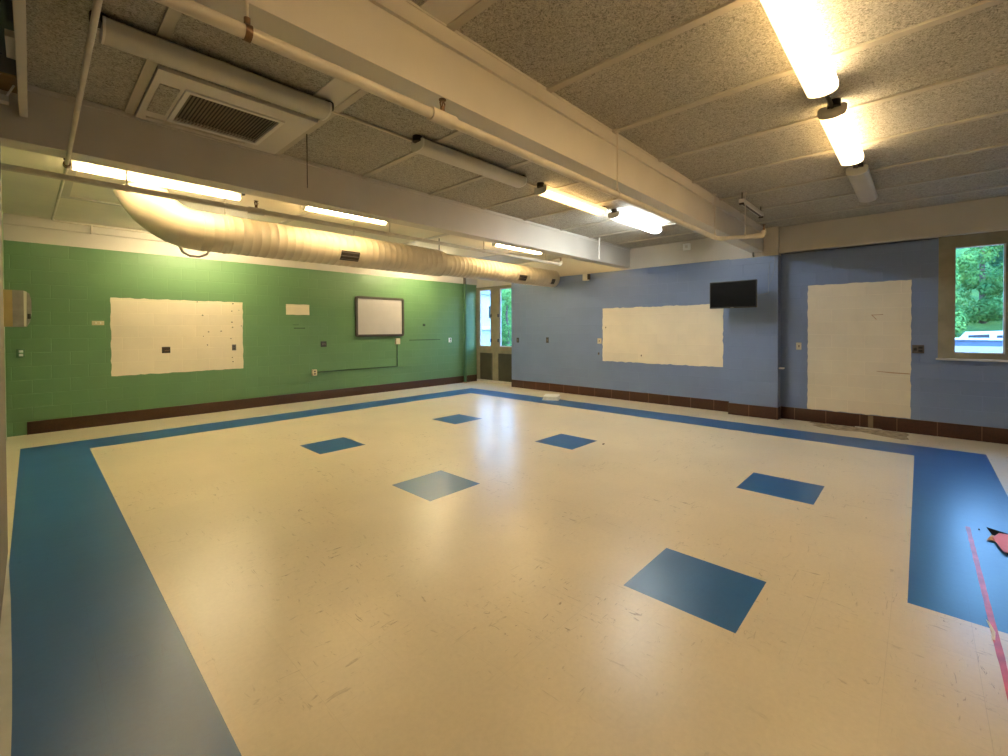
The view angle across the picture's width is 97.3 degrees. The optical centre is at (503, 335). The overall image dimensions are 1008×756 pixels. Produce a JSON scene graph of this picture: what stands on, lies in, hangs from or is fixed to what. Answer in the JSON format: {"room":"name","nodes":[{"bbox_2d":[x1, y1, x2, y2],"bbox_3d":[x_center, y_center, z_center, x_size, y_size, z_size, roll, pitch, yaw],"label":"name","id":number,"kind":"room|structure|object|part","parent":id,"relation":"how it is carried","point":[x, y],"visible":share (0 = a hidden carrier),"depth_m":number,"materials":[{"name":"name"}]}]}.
{"room":"classroom","nodes":[
{"label":"classroom","id":0,"kind":"room"},
{"bbox_2d":[0,149,7,621],"bbox_3d":[-1.562,-0.078,0.279,6.460,3.390,1.470,0,1,43],"label":"wall","id":1,"kind":"structure","parent":0,"point":[3,469],"depth_m":2.76,"materials":[{"name":"beige paint"}]},
{"bbox_2d":[2,212,6,439],"bbox_3d":[-5.440,-0.119,4.563,5.060,3.390,0.270,0,1,43],"label":"wall","id":2,"kind":"structure","parent":0,"point":[2,212],"depth_m":6.18,"materials":[{"name":"green paint"}]},
{"bbox_2d":[3,289,31,326],"bbox_3d":[-6.174,-0.335,5.614,0.308,0.460,0.262,0,1,43],"label":"dispenser","id":3,"kind":"object","parent":2,"relation":"attached to","point":[17,305],"visible":0.94,"depth_m":5.52,"materials":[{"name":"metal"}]},
{"bbox_3d":[-6.122,-0.333,5.455,0.005,0.454,0.099,0,1,43],"label":"panel","id":4,"kind":"part","parent":3,"relation":"part of","materials":[{"name":"beige plastic"}]},
{"bbox_2d":[3,224,476,436],"bbox_3d":[-4.123,-0.192,9.732,0.304,3.390,9.550,0,1,43],"label":"wall","id":5,"kind":"structure","parent":0,"point":[149,296],"depth_m":7.96,"materials":[{"name":"green paint"}]},
{"bbox_2d":[16,349,24,357],"bbox_3d":[-7.013,0.263,6.431,0.015,0.125,0.085,0,1,43],"label":"electrical outlet","id":6,"kind":"object","parent":5,"relation":"attached to","point":[20,353],"visible":1,"depth_m":6.43,"materials":[{"name":"white plastic"}]},
{"bbox_2d":[3,213,165,241],"bbox_3d":[-3.945,-1.725,9.655,0.050,0.165,9.240,0,1,43],"label":"trim","id":7,"kind":"structure","parent":5,"relation":"attached to","point":[12,219],"depth_m":6.77,"materials":[{"name":"beige paint"}]},
{"bbox_2d":[92,321,103,324],"bbox_3d":[-6.442,-0.192,7.036,0.015,0.068,0.145,0,1,43],"label":"wall plate","id":8,"kind":"object","parent":5,"relation":"attached to","point":[93,322],"visible":1,"depth_m":7.03,"materials":[{"name":"beige plastic"}]},
{"bbox_2d":[162,347,169,352],"bbox_3d":[-5.849,0.257,7.674,0.013,0.108,0.118,0,1,43],"label":"outlet box","id":9,"kind":"object","parent":5,"relation":"attached to","point":[164,349],"visible":1,"depth_m":7.67,"materials":[{"name":"brown metal"}]},
{"bbox_2d":[27,374,476,434],"bbox_3d":[-3.892,1.312,9.770,0.028,0.198,9.015,0,1,43],"label":"baseboard","id":10,"kind":"structure","parent":5,"relation":"attached to","point":[61,424],"depth_m":8.18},
{"bbox_2d":[321,341,326,346],"bbox_3d":[-3.945,0.196,9.699,0.015,0.122,0.128,0,1,43],"label":"wall plate","id":11,"kind":"object","parent":5,"relation":"attached to","point":[323,343],"visible":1,"depth_m":9.70,"materials":[{"name":"black plastic"}]},
{"bbox_2d":[312,338,399,375],"bbox_3d":[-3.361,0.475,10.296,0.054,0.765,2.200,0,1,43],"label":"surface raceway","id":12,"kind":"object","parent":5,"relation":"attached to","point":[397,340],"visible":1,"depth_m":10.47,"materials":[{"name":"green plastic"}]},
{"bbox_2d":[355,296,403,336],"bbox_3d":[-2.978,-0.441,10.696,0.048,0.948,1.310,0,1,43],"label":"whiteboard","id":13,"kind":"object","parent":5,"relation":"attached to","point":[374,316],"visible":1,"depth_m":10.65,"materials":[{"name":"white plastic"}]},
{"bbox_2d":[477,279,506,284],"bbox_3d":[-0.182,-0.247,12.691,2.000,3.390,0.300,0,1,43],"label":"wall","id":14,"kind":"structure","parent":0,"point":[479,282],"depth_m":12.77,"materials":[{"name":"beige paint"}]},
{"bbox_2d":[476,282,510,287],"bbox_3d":[-0.177,-1.417,12.474,1.670,0.065,0.080,0,1,43],"label":"trim","id":15,"kind":"structure","parent":14,"relation":"attached to","point":[507,283],"depth_m":12.55,"materials":[{"name":"beige paint"}]},
{"bbox_2d":[476,285,511,384],"bbox_3d":[-0.226,-0.008,12.544,1.600,2.755,0.140,0,1,43],"label":"door","id":16,"kind":"structure","parent":14,"relation":"in","point":[494,362],"depth_m":12.56,"materials":[{"name":"wood"}]},
{"bbox_3d":[-0.489,0.902,12.820,0.540,0.790,0.040,0,1,43],"label":"spandrel panel","id":17,"kind":"part","parent":16,"relation":"part of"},
{"bbox_3d":[0.064,0.907,12.301,0.573,0.790,0.040,0,1,43],"label":"spandrel panel","id":18,"kind":"part","parent":16,"relation":"part of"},
{"bbox_2d":[0,381,1007,755],"bbox_3d":[-0.143,1.534,5.647,11.720,0.212,11.200,0,1,43],"label":"floor","id":19,"kind":"structure","parent":0,"point":[469,568],"depth_m":2.65,"materials":[{"name":"beige tile"}]},
{"bbox_2d":[463,278,466,382],"bbox_3d":[-1.110,-0.163,12.631,0.122,3.030,0.124,0,1,43],"label":"riser pipe","id":20,"kind":"object","parent":19,"relation":"on","point":[464,279],"visible":0.9,"depth_m":12.60,"materials":[{"name":"green metal"}]},
{"bbox_2d":[542,394,560,400],"bbox_3d":[1.036,1.345,9.629,0.357,0.074,0.466,0,1,12],"label":"foam block","id":21,"kind":"object","parent":19,"relation":"on","point":[554,397],"visible":1,"depth_m":9.46,"materials":[{"name":"white plastic"}]},
{"bbox_3d":[1.034,1.316,9.628,0.321,0.015,0.420,0,1,12],"label":"lid","id":22,"kind":"part","parent":21,"relation":"part of","materials":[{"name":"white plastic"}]},
{"bbox_2d":[729,226,780,407],"bbox_3d":[4.319,-0.174,7.643,0.745,3.340,0.220,0,1,43],"label":"pier","id":23,"kind":"object","parent":19,"relation":"on","point":[754,333],"visible":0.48,"depth_m":7.51,"materials":[{"name":"blue paint"}]},
{"bbox_2d":[710,256,775,308],"bbox_3d":[4.014,-0.878,7.478,0.903,0.850,0.422,0,1,43],"label":"television","id":24,"kind":"object","parent":23,"relation":"attached to","point":[741,293],"visible":1,"depth_m":7.37,"materials":[{"name":"black plastic"}]},
{"bbox_2d":[728,403,780,419],"bbox_3d":[4.314,1.301,7.650,0.771,0.210,0.214,0,1,43],"label":"baseboard","id":25,"kind":"object","parent":23,"relation":"attached to","point":[765,412],"visible":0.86,"depth_m":7.54,"materials":[{"name":"brown tile"}]},
{"bbox_2d":[965,526,1007,699],"bbox_3d":[2.378,1.474,2.144,0.034,0.004,3.345,0,1,43],"label":"tape","id":26,"kind":"object","parent":19,"relation":"on","point":[991,622],"visible":1,"depth_m":2.30,"materials":[{"name":"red plastic"}]},
{"bbox_2d":[986,535,995,541],"bbox_3d":[3.485,1.449,3.145,0.149,0.006,0.063,-1,1,-33],"label":"scrap","id":27,"kind":"object","parent":19,"relation":"on","point":[990,538],"visible":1,"depth_m":3.14,"materials":[{"name":"paper"}]},
{"bbox_2d":[987,527,1007,554],"bbox_3d":[3.588,1.455,3.021,0.313,0.006,0.591,0,1,38],"label":"sheet","id":28,"kind":"object","parent":19,"relation":"on","point":[992,531],"visible":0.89,"depth_m":3.26,"materials":[{"name":"plastic"}]},
{"bbox_2d":[993,533,1007,552],"bbox_3d":[3.575,1.437,2.992,0.365,0.019,0.420,0,1,43],"label":"card","id":29,"kind":"object","parent":28,"relation":"on","point":[1001,539],"visible":1,"depth_m":3.10,"materials":[{"name":"pink paper"}]},
{"bbox_2d":[0,0,1007,264],"bbox_3d":[-0.157,-1.849,5.603,11.720,0.200,11.200,0,1,43],"label":"ceiling","id":30,"kind":"structure","parent":0,"point":[550,42],"depth_m":3.30,"materials":[{"name":"grey tile"}]},
{"bbox_2d":[0,0,17,104],"bbox_3d":[-2.309,-1.608,2.018,2.749,0.170,0.091,0,1,43],"label":"soffit","id":31,"kind":"structure","parent":30,"relation":"attached to","point":[8,71],"depth_m":2.63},
{"bbox_3d":[-2.232,-1.626,1.948,2.340,0.016,0.083,0,1,43],"label":"dark panel","id":32,"kind":"part","parent":31,"relation":"part of","materials":[{"name":"black glass"}]},
{"bbox_2d":[4,0,27,117],"bbox_3d":[-2.237,-1.505,2.023,2.849,0.067,0.075,0,1,43],"label":"trim","id":33,"kind":"structure","parent":31,"relation":"attached to","point":[15,41],"depth_m":2.30,"materials":[{"name":"beige paint"}]},
{"bbox_2d":[61,168,76,196],"bbox_3d":[-4.311,-1.716,4.430,3.070,0.022,0.080,0,1,43],"label":"trim","id":34,"kind":"structure","parent":30,"relation":"attached to","point":[67,187],"depth_m":5.10,"materials":[{"name":"beige paint"}]},
{"bbox_2d":[60,196,121,206],"bbox_3d":[-2.626,-1.775,8.526,0.080,0.026,8.360,0,1,43],"label":"trim","id":35,"kind":"structure","parent":30,"relation":"attached to","point":[70,197],"depth_m":5.68,"materials":[{"name":"beige paint"}]},
{"bbox_2d":[51,0,150,233],"bbox_3d":[-2.988,-1.506,4.888,7.866,0.430,2.726,0,1,43],"label":"conduit","id":36,"kind":"object","parent":30,"relation":"attached to","point":[97,4],"visible":0.91,"depth_m":2.36,"materials":[{"name":"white metal"}]},
{"bbox_2d":[124,7,181,114],"bbox_3d":[-2.039,-1.700,2.613,2.330,0.024,0.056,0,1,43],"label":"trim","id":37,"kind":"structure","parent":30,"relation":"attached to","point":[171,17],"depth_m":2.81,"materials":[{"name":"beige metal"}]},
{"bbox_2d":[63,158,244,200],"bbox_3d":[-3.671,-1.662,4.797,0.110,0.122,1.558,0,1,43],"label":"fluorescent light","id":38,"kind":"object","parent":30,"relation":"attached to","point":[80,166],"visible":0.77,"depth_m":4.68,"materials":[{"name":"white plastic"}]},
{"bbox_2d":[89,10,333,120],"bbox_3d":[-1.730,-1.644,2.818,0.180,0.122,1.328,0,1,43],"label":"fluorescent light","id":39,"kind":"object","parent":30,"relation":"attached to","point":[112,33],"visible":0.96,"depth_m":2.67,"materials":[{"name":"white plastic"}]},
{"bbox_2d":[135,65,317,153],"bbox_3d":[-2.162,-1.689,3.469,0.920,0.040,1.010,0,1,43],"label":"ceiling vent","id":40,"kind":"object","parent":30,"relation":"in","point":[172,98],"visible":1,"depth_m":3.38,"materials":[{"name":"white metal"}]},
{"bbox_3d":[-2.174,-1.677,3.470,0.620,0.016,0.645,0,1,43],"label":"grille frame","id":41,"kind":"part","parent":40,"relation":"part of","materials":[{"name":"white metal"}]},
{"bbox_2d":[1,163,562,265],"bbox_3d":[-1.288,-1.468,5.512,0.066,0.545,6.810,0,1,43],"label":"pipe","id":42,"kind":"object","parent":30,"relation":"hanging from","point":[7,167],"visible":0.9,"depth_m":4.13,"materials":[{"name":"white metal"}]},
{"bbox_2d":[277,211,311,223],"bbox_3d":[-2.668,-1.746,6.179,3.070,0.022,0.080,0,1,43],"label":"trim","id":43,"kind":"structure","parent":30,"relation":"attached to","point":[302,214],"depth_m":6.46,"materials":[{"name":"beige paint"}]},
{"bbox_2d":[306,134,307,187],"bbox_3d":[-1.670,-1.483,3.760,0.006,0.468,0.006,-1,1,-24],"label":"hanging wire","id":44,"kind":"object","parent":30,"relation":"hanging from","point":[306,134],"visible":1,"depth_m":3.76,"materials":[{"name":"brown metal"}]},
{"bbox_2d":[0,85,630,267],"bbox_3d":[-0.514,-1.569,6.074,0.218,0.410,9.050,0,1,43],"label":"beam","id":45,"kind":"structure","parent":30,"relation":"attached to","point":[106,136],"depth_m":4.04,"materials":[{"name":"beige paint"}]},
{"bbox_2d":[276,89,367,154],"bbox_3d":[-1.303,-1.714,3.396,2.330,0.024,0.056,0,1,43],"label":"trim","id":46,"kind":"structure","parent":30,"relation":"attached to","point":[360,93],"depth_m":3.44,"materials":[{"name":"beige metal"}]},
{"bbox_2d":[112,182,559,286],"bbox_3d":[-1.548,-1.442,7.756,0.498,0.739,7.983,0,1,43],"label":"duct","id":47,"kind":"object","parent":30,"relation":"hanging from","point":[169,220],"visible":0.98,"depth_m":6.09,"materials":[{"name":"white metal"}]},
{"bbox_2d":[178,246,209,257],"bbox_3d":[-3.963,-1.135,5.683,0.117,0.269,0.437,0,1,43],"label":"hose","id":48,"kind":"object","parent":47,"relation":"attached to","point":[180,248],"visible":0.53,"depth_m":5.69,"materials":[{"name":"grey rubber"}]},
{"bbox_3d":[-2.318,-1.188,6.656,0.112,0.189,0.360,0,1,43],"label":"register frame","id":49,"kind":"part","parent":47,"relation":"part of","materials":[{"name":"beige metal"}]},
{"bbox_3d":[0.397,-1.240,9.592,0.097,0.161,0.320,0,1,43],"label":"register frame","id":50,"kind":"part","parent":47,"relation":"part of","materials":[{"name":"beige metal"}]},
{"bbox_2d":[313,78,358,107],"bbox_3d":[-1.002,-1.713,2.950,1.280,0.016,0.182,0,1,43],"label":"trim","id":51,"kind":"structure","parent":30,"relation":"attached to","point":[336,91],"depth_m":3.10,"materials":[{"name":"beige paint"}]},
{"bbox_2d":[302,205,386,225],"bbox_3d":[-2.179,-1.687,6.167,0.110,0.122,1.298,0,1,43],"label":"fluorescent light","id":52,"kind":"object","parent":30,"relation":"attached to","point":[306,208],"visible":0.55,"depth_m":6.08,"materials":[{"name":"white plastic"}]},
{"bbox_2d":[361,130,462,177],"bbox_3d":[-0.694,-1.724,4.045,2.330,0.024,0.056,0,1,43],"label":"trim","id":53,"kind":"structure","parent":30,"relation":"attached to","point":[455,133],"depth_m":4.30,"materials":[{"name":"beige metal"}]},
{"bbox_2d":[403,234,449,243],"bbox_3d":[-1.094,-1.774,7.856,3.070,0.022,0.080,0,1,43],"label":"trim","id":54,"kind":"structure","parent":30,"relation":"attached to","point":[441,235],"depth_m":8.05,"materials":[{"name":"beige paint"}]},
{"bbox_2d":[419,0,479,24],"bbox_3d":[0.890,-1.697,1.174,3.530,0.016,0.182,0,1,43],"label":"trim","id":55,"kind":"structure","parent":30,"relation":"attached to","point":[445,11],"depth_m":2.30,"materials":[{"name":"beige paint"}]},
{"bbox_2d":[153,0,766,240],"bbox_3d":[0.443,-1.424,2.850,0.544,0.579,7.497,0,1,43],"label":"pipe","id":56,"kind":"object","parent":30,"relation":"hanging from","point":[245,30],"visible":1,"depth_m":2.13,"materials":[{"name":"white metal"}]},
{"bbox_3d":[-0.977,-1.431,1.682,0.044,0.523,0.044,0,1,43],"label":"hanger rod","id":57,"kind":"part","parent":56,"relation":"part of","materials":[{"name":"white metal"}]},
{"bbox_3d":[0.956,-1.466,3.741,0.044,0.523,0.044,0,1,43],"label":"hanger rod","id":58,"kind":"part","parent":56,"relation":"part of","materials":[{"name":"white metal"}]},
{"bbox_3d":[2.626,-1.496,5.520,0.044,0.523,0.044,0,1,43],"label":"hanger rod","id":59,"kind":"part","parent":56,"relation":"part of","materials":[{"name":"beige metal"}]},
{"bbox_3d":[2.983,-1.497,5.480,0.044,0.523,0.044,0,1,43],"label":"hanger rod","id":60,"kind":"part","parent":56,"relation":"part of","materials":[{"name":"white metal"}]},
{"bbox_2d":[411,134,526,187],"bbox_3d":[-0.286,-1.670,4.356,0.180,0.122,1.468,0,1,43],"label":"fluorescent light","id":61,"kind":"object","parent":30,"relation":"attached to","point":[420,145],"visible":1,"depth_m":4.18,"materials":[{"name":"white plastic"}]},
{"bbox_2d":[332,111,607,212],"bbox_3d":[0.066,-1.728,4.833,0.021,0.022,4.140,0,1,43],"label":"conduit","id":62,"kind":"object","parent":30,"relation":"attached to","point":[339,114],"visible":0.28,"depth_m":3.63,"materials":[{"name":"beige metal"}]},
{"bbox_2d":[446,0,497,30],"bbox_3d":[0.971,-1.695,1.261,3.530,0.024,0.056,0,1,43],"label":"trim","id":63,"kind":"structure","parent":30,"relation":"attached to","point":[481,5],"depth_m":2.34,"materials":[{"name":"beige metal"}]},
{"bbox_2d":[193,0,762,252],"bbox_3d":[0.999,-1.548,3.988,0.218,0.410,10.020,0,1,43],"label":"beam","id":64,"kind":"structure","parent":30,"relation":"attached to","point":[398,46],"depth_m":2.63,"materials":[{"name":"beige paint"}]},
{"bbox_2d":[428,160,529,195],"bbox_3d":[-0.078,-1.736,4.701,2.330,0.024,0.056,0,1,43],"label":"trim","id":65,"kind":"structure","parent":30,"relation":"attached to","point":[515,165],"depth_m":4.96,"materials":[{"name":"white metal"}]},
{"bbox_2d":[477,251,520,258],"bbox_3d":[0.412,-1.801,9.460,3.070,0.022,0.080,0,1,43],"label":"trim","id":66,"kind":"structure","parent":30,"relation":"attached to","point":[516,251],"depth_m":9.99,"materials":[{"name":"beige paint"}]},
{"bbox_2d":[492,243,541,254],"bbox_3d":[0.284,-1.731,8.791,0.110,0.122,1.478,0,1,43],"label":"fluorescent light","id":67,"kind":"object","parent":30,"relation":"attached to","point":[493,244],"visible":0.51,"depth_m":8.69,"materials":[{"name":"white plastic"}]},
{"bbox_2d":[481,182,580,209],"bbox_3d":[0.534,-1.747,5.354,2.330,0.024,0.056,0,1,43],"label":"trim","id":68,"kind":"structure","parent":30,"relation":"attached to","point":[573,183],"depth_m":5.63,"materials":[{"name":"white metal"}]},
{"bbox_2d":[534,182,606,215],"bbox_3d":[0.874,-1.691,5.591,0.180,0.122,1.438,0,1,43],"label":"fluorescent light","id":69,"kind":"object","parent":30,"relation":"attached to","point":[543,190],"visible":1,"depth_m":5.42,"materials":[{"name":"white plastic"}]},
{"bbox_2d":[523,198,619,220],"bbox_3d":[1.147,-1.758,6.006,2.330,0.024,0.056,0,1,43],"label":"trim","id":70,"kind":"structure","parent":30,"relation":"attached to","point":[615,199],"depth_m":6.27,"materials":[{"name":"white metal"}]},
{"bbox_2d":[560,212,651,230],"bbox_3d":[1.794,-1.770,6.695,2.330,0.024,0.056,0,1,43],"label":"trim","id":71,"kind":"structure","parent":30,"relation":"attached to","point":[648,212],"depth_m":6.98,"materials":[{"name":"white metal"}]},
{"bbox_2d":[589,223,675,237],"bbox_3d":[2.403,-1.781,7.344,2.330,0.024,0.056,0,1,43],"label":"trim","id":72,"kind":"structure","parent":30,"relation":"attached to","point":[671,223],"depth_m":7.65,"materials":[{"name":"white metal"}]},
{"bbox_2d":[608,209,661,233],"bbox_3d":[2.015,-1.711,6.734,0.180,0.122,1.488,0,1,43],"label":"fluorescent light","id":73,"kind":"object","parent":30,"relation":"attached to","point":[616,215],"visible":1,"depth_m":6.55,"materials":[{"name":"white plastic"}]},
{"bbox_2d":[546,0,752,92],"bbox_3d":[1.581,-1.706,1.910,3.530,0.024,0.056,0,1,43],"label":"trim","id":74,"kind":"structure","parent":30,"relation":"attached to","point":[724,8],"depth_m":2.57,"materials":[{"name":"beige metal"}]},
{"bbox_2d":[613,232,696,244],"bbox_3d":[3.005,-1.791,7.985,2.330,0.024,0.056,0,1,43],"label":"trim","id":75,"kind":"structure","parent":30,"relation":"attached to","point":[689,232],"depth_m":8.17,"materials":[{"name":"white metal"}]},
{"bbox_2d":[739,192,763,217],"bbox_3d":[3.234,-1.687,5.783,0.060,0.154,0.940,0,1,43],"label":"strip light","id":76,"kind":"object","parent":30,"relation":"hanging from","point":[749,206],"visible":1,"depth_m":5.70,"materials":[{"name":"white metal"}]},
{"bbox_2d":[760,0,838,98],"bbox_3d":[1.698,-1.654,2.510,0.180,0.122,1.393,0,1,43],"label":"fluorescent light","id":77,"kind":"object","parent":30,"relation":"attached to","point":[796,24],"visible":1,"depth_m":2.44,"materials":[{"name":"white plastic"}]},
{"bbox_2d":[612,0,1007,133],"bbox_3d":[2.196,-1.717,2.566,3.530,0.024,0.056,0,1,43],"label":"trim","id":78,"kind":"structure","parent":30,"relation":"attached to","point":[987,3],"depth_m":2.67,"materials":[{"name":"beige metal"}]},
{"bbox_2d":[825,95,833,108],"bbox_3d":[2.285,-1.687,3.132,0.027,0.028,0.412,0,1,44],"label":"conduit","id":79,"kind":"object","parent":30,"relation":"attached to","point":[828,98],"visible":0.5,"depth_m":3.18,"materials":[{"name":"brown metal"}]},
{"bbox_2d":[658,63,1007,161],"bbox_3d":[2.809,-1.728,3.218,3.530,0.024,0.056,0,1,43],"label":"trim","id":80,"kind":"structure","parent":30,"relation":"attached to","point":[1004,66],"depth_m":3.30,"materials":[{"name":"beige metal"}]},
{"bbox_2d":[817,98,863,165],"bbox_3d":[2.877,-1.675,3.759,0.180,0.122,1.408,0,1,43],"label":"fluorescent light","id":81,"kind":"object","parent":30,"relation":"attached to","point":[837,123],"visible":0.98,"depth_m":3.55,"materials":[{"name":"white plastic"}]},
{"bbox_2d":[691,109,1007,183],"bbox_3d":[3.422,-1.739,3.871,3.530,0.024,0.056,0,1,43],"label":"trim","id":82,"kind":"structure","parent":30,"relation":"attached to","point":[1002,112],"depth_m":3.94,"materials":[{"name":"beige metal"}]},
{"bbox_2d":[846,161,877,202],"bbox_3d":[4.044,-1.696,4.995,0.180,0.122,1.428,0,1,43],"label":"fluorescent light","id":83,"kind":"object","parent":30,"relation":"attached to","point":[860,178],"visible":0.93,"depth_m":4.78,"materials":[{"name":"white plastic"}]},
{"bbox_2d":[719,143,1007,200],"bbox_3d":[4.068,-1.751,4.560,3.530,0.024,0.056,0,1,43],"label":"trim","id":84,"kind":"structure","parent":30,"relation":"attached to","point":[1006,144],"depth_m":4.60,"materials":[{"name":"white metal"}]},
{"bbox_2d":[740,167,1007,212],"bbox_3d":[4.678,-1.762,5.208,3.530,0.024,0.056,0,1,43],"label":"trim","id":85,"kind":"structure","parent":30,"relation":"attached to","point":[1003,168],"depth_m":5.22,"materials":[{"name":"white metal"}]},
{"bbox_2d":[756,185,1007,223],"bbox_3d":[5.280,-1.773,5.850,3.530,0.024,0.056,0,1,43],"label":"trim","id":86,"kind":"structure","parent":30,"relation":"attached to","point":[1002,186],"depth_m":5.93,"materials":[{"name":"white metal"}]},
{"bbox_2d":[511,196,1007,428],"bbox_3d":[3.803,-0.207,8.374,9.720,3.390,0.420,0,1,43],"label":"wall","id":87,"kind":"structure","parent":0,"point":[857,293],"depth_m":7.20,"materials":[{"name":"blue paint"}]},
{"bbox_2d":[583,274,589,280],"bbox_3d":[1.862,-1.304,9.990,0.165,0.147,0.096,0,1,43],"label":"speaker","id":88,"kind":"object","parent":87,"relation":"attached to","point":[586,277],"visible":1,"depth_m":9.95},
{"bbox_2d":[597,338,601,343],"bbox_3d":[2.116,0.130,9.831,0.100,0.118,0.015,0,1,43],"label":"light switch","id":89,"kind":"object","parent":87,"relation":"attached to","point":[599,340],"visible":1,"depth_m":9.82,"materials":[{"name":"beige plastic"}]},
{"bbox_2d":[683,243,690,250],"bbox_3d":[3.491,-1.687,8.471,0.130,0.125,0.047,0,1,43],"label":"sensor","id":90,"kind":"object","parent":87,"relation":"attached to","point":[687,246],"visible":1,"depth_m":8.44,"materials":[{"name":"white plastic"}]},
{"bbox_2d":[511,380,1007,444],"bbox_3d":[3.636,1.293,8.429,9.420,0.210,0.026,0,1,43],"label":"baseboard","id":91,"kind":"structure","parent":87,"relation":"attached to","point":[941,429],"depth_m":7.04,"materials":[{"name":"brown tile"}]},
{"bbox_2d":[796,343,800,349],"bbox_3d":[4.838,0.181,7.277,0.072,0.115,0.015,0,1,43],"label":"light switch","id":92,"kind":"object","parent":87,"relation":"attached to","point":[798,345],"visible":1,"depth_m":7.28,"materials":[{"name":"beige plastic"}]},
{"bbox_2d":[912,345,923,352],"bbox_3d":[5.882,0.199,6.297,0.125,0.118,0.015,0,1,43],"label":"electrical outlet","id":93,"kind":"object","parent":87,"relation":"attached to","point":[915,348],"visible":1,"depth_m":6.29,"materials":[{"name":"black plastic"}]},
{"bbox_2d":[936,230,1007,361],"bbox_3d":[6.462,-0.503,5.769,1.200,1.700,0.170,0,1,43],"label":"window","id":94,"kind":"structure","parent":87,"relation":"in","point":[948,245],"depth_m":6.04,"materials":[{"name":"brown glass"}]},
{"bbox_3d":[6.449,0.334,5.762,1.200,0.027,0.120,0,1,43],"label":"sill","id":95,"kind":"part","parent":94,"relation":"part of","materials":[{"name":"stone"}]},
{"label":"outside","id":96,"kind":"structure","parent":0,"visible":0},
{"bbox_3d":[3.086,1.949,32.527,140.000,0.250,32.400,0,1,43],"label":"ground","id":97,"kind":"structure","parent":96,"visible":0},
{"bbox_2d":[481,290,490,345],"bbox_3d":[-6.089,-2.130,41.347,9.700,7.750,6.400,0,1,43],"label":"house","id":98,"kind":"structure","parent":97,"relation":"on","point":[485,295],"depth_m":39.57,"materials":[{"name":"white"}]},
{"bbox_2d":[501,289,511,345],"bbox_3d":[0.494,-1.645,45.680,3.060,6.733,3.179,-1,1,-43],"label":"tree","id":99,"kind":"object","parent":97,"relation":"on","point":[506,336],"visible":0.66,"depth_m":45.34,"materials":[{"name":"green plant"}]},
{"bbox_2d":[501,289,511,335],"bbox_3d":[0.302,-2.308,52.209,3.956,7.887,3.915,0,1,38],"label":"tree","id":100,"kind":"object","parent":97,"relation":"on","point":[502,289],"visible":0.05,"depth_m":51.63,"materials":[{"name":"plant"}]},
{"bbox_2d":[955,264,969,337],"bbox_3d":[25.743,-1.324,27.120,4.751,6.856,4.079,-1,1,-36],"label":"tree","id":101,"kind":"object","parent":97,"relation":"on","point":[961,320],"visible":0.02,"depth_m":24.93,"materials":[{"name":"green plant"}]},
{"bbox_2d":[955,338,1002,352],"bbox_3d":[12.971,1.130,5.791,21.000,2.010,4.970,0,1,43],"label":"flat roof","id":102,"kind":"structure","parent":97,"relation":"on","point":[987,345],"depth_m":10.07,"materials":[{"name":"white"}]},
{"bbox_2d":[959,331,1002,337],"bbox_3d":[23.107,0.821,20.824,4.700,2.150,1.830,0,1,43],"label":"van","id":103,"kind":"object","parent":97,"relation":"on","point":[977,334],"visible":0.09,"depth_m":20.50,"materials":[{"name":"white metal"}]},
{"bbox_2d":[992,286,1002,313],"bbox_3d":[29.762,-1.936,23.510,4.683,7.804,4.878,0,1,-5],"label":"tree","id":104,"kind":"object","parent":97,"relation":"on","point":[995,298],"visible":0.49,"depth_m":25.21,"materials":[{"name":"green plant"}]},
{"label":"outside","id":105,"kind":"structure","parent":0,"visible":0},
{"bbox_2d":[501,248,1002,345],"bbox_3d":[21.313,-19.510,75.134,192.000,41.894,120.000,0,1,43],"label":"hillside","id":106,"kind":"structure","parent":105,"point":[992,325],"depth_m":31.09,"materials":[{"name":"green plant"}]},
{"bbox_2d":[955,245,1003,323],"bbox_3d":[31.154,-5.394,28.785,5.041,9.860,4.360,-1,1,-42],"label":"tree","id":107,"kind":"object","parent":106,"relation":"on","point":[985,312],"visible":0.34,"depth_m":28.31,"materials":[{"name":"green plant"}]},
{"bbox_2d":[979,245,1003,276],"bbox_3d":[38.031,-9.184,32.343,5.895,11.331,5.760,0,1,18],"label":"tree","id":108,"kind":"object","parent":106,"relation":"on","point":[997,262],"visible":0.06,"depth_m":32.93,"materials":[{"name":"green plant"}]}
]}

